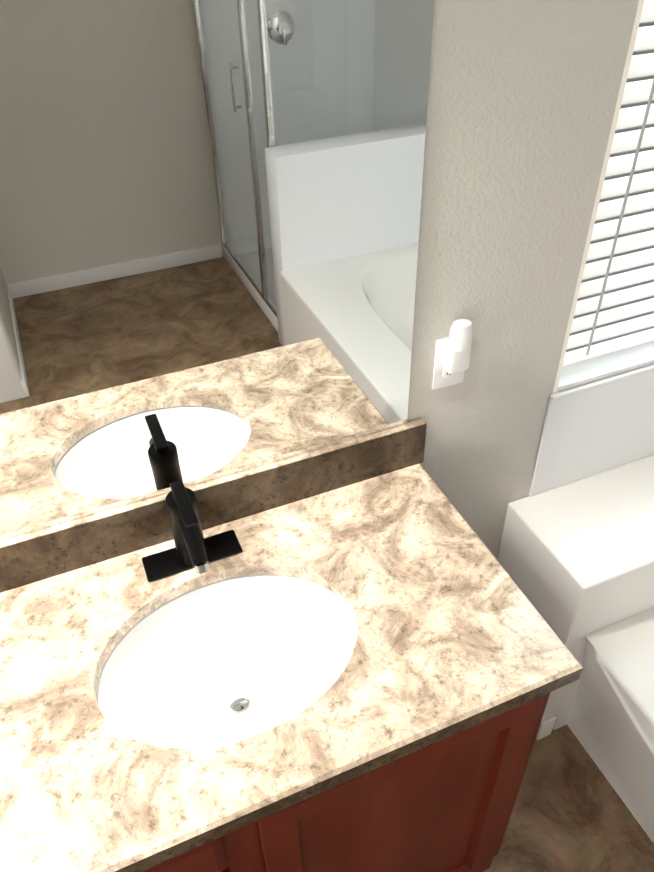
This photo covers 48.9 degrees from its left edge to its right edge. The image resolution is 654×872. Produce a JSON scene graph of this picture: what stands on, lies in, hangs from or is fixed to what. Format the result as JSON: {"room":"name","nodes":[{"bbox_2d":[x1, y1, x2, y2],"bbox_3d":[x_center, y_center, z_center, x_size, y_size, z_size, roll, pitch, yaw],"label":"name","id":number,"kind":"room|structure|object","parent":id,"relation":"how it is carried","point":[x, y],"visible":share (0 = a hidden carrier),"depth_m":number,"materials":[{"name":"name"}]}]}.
{"room":"bathroom","nodes":[
{"label":"bathroom","id":0,"kind":"room"},
{"bbox_2d":[407,0,653,558],"bbox_3d":[-0.114,-0.305,1.225,3.525,2.755,0.170,-16,41,-17],"label":"wall","id":1,"kind":"structure","parent":0,"point":[522,99],"depth_m":1.27,"materials":[{"name":"paint"}]},
{"bbox_2d":[0,0,433,540],"bbox_3d":[-0.718,-0.141,0.903,1.894,0.937,0.009,-16,41,-17],"label":"mirror","id":2,"kind":"object","parent":1,"relation":"attached to","point":[210,211],"visible":1,"depth_m":1.07,"materials":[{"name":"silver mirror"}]},
{"bbox_2d":[432,319,472,389],"bbox_3d":[0.251,-0.152,1.393,0.072,0.162,0.048,-16,41,-17],"label":"electrical outlet plate","id":3,"kind":"object","parent":1,"relation":"attached to","point":[452,357],"visible":0.96,"depth_m":1.38,"materials":[{"name":"white plastic"}]},
{"bbox_2d":[553,0,653,392],"bbox_3d":[0.877,-0.817,1.351,0.908,1.435,0.167,-16,41,-17],"label":"window","id":4,"kind":"structure","parent":1,"relation":"attached to","point":[575,374],"depth_m":1.63,"materials":[{"name":"beige paint"}]},
{"bbox_2d":[563,0,653,365],"bbox_3d":[0.876,-0.820,1.353,0.880,1.411,0.070,-16,41,-17],"label":"window blinds","id":5,"kind":"object","parent":4,"relation":"attached to","point":[614,310],"visible":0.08,"depth_m":1.54,"materials":[{"name":"grey plastic"}]},
{"bbox_2d":[483,725,653,871],"bbox_3d":[-0.254,3.051,-0.610,6.605,0.100,6.570,-16,41,-17],"label":"floor","id":6,"kind":"structure","parent":0,"point":[571,812],"depth_m":1.81,"materials":[{"name":"tile"}]},
{"bbox_2d":[0,418,582,871],"bbox_3d":[-0.574,0.761,1.325,1.934,0.997,0.560,-16,41,-17],"label":"bathroom vanity","id":7,"kind":"object","parent":6,"relation":"on","point":[356,654],"visible":1,"depth_m":1.25,"materials":[{"name":"beige stone"}]},
{"bbox_2d":[142,480,242,581],"bbox_3d":[-0.237,0.183,1.264,0.180,0.174,0.148,-16,41,-17],"label":"faucet","id":8,"kind":"object","parent":7,"relation":"on","point":[196,550],"visible":1,"depth_m":1.29,"materials":[{"name":"black metal"}]},
{"bbox_2d":[497,365,653,842],"bbox_3d":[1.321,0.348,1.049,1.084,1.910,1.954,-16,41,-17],"label":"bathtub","id":9,"kind":"object","parent":6,"relation":"on","point":[575,558],"visible":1,"depth_m":1.73,"materials":[{"name":"white ceramic"}]}
]}

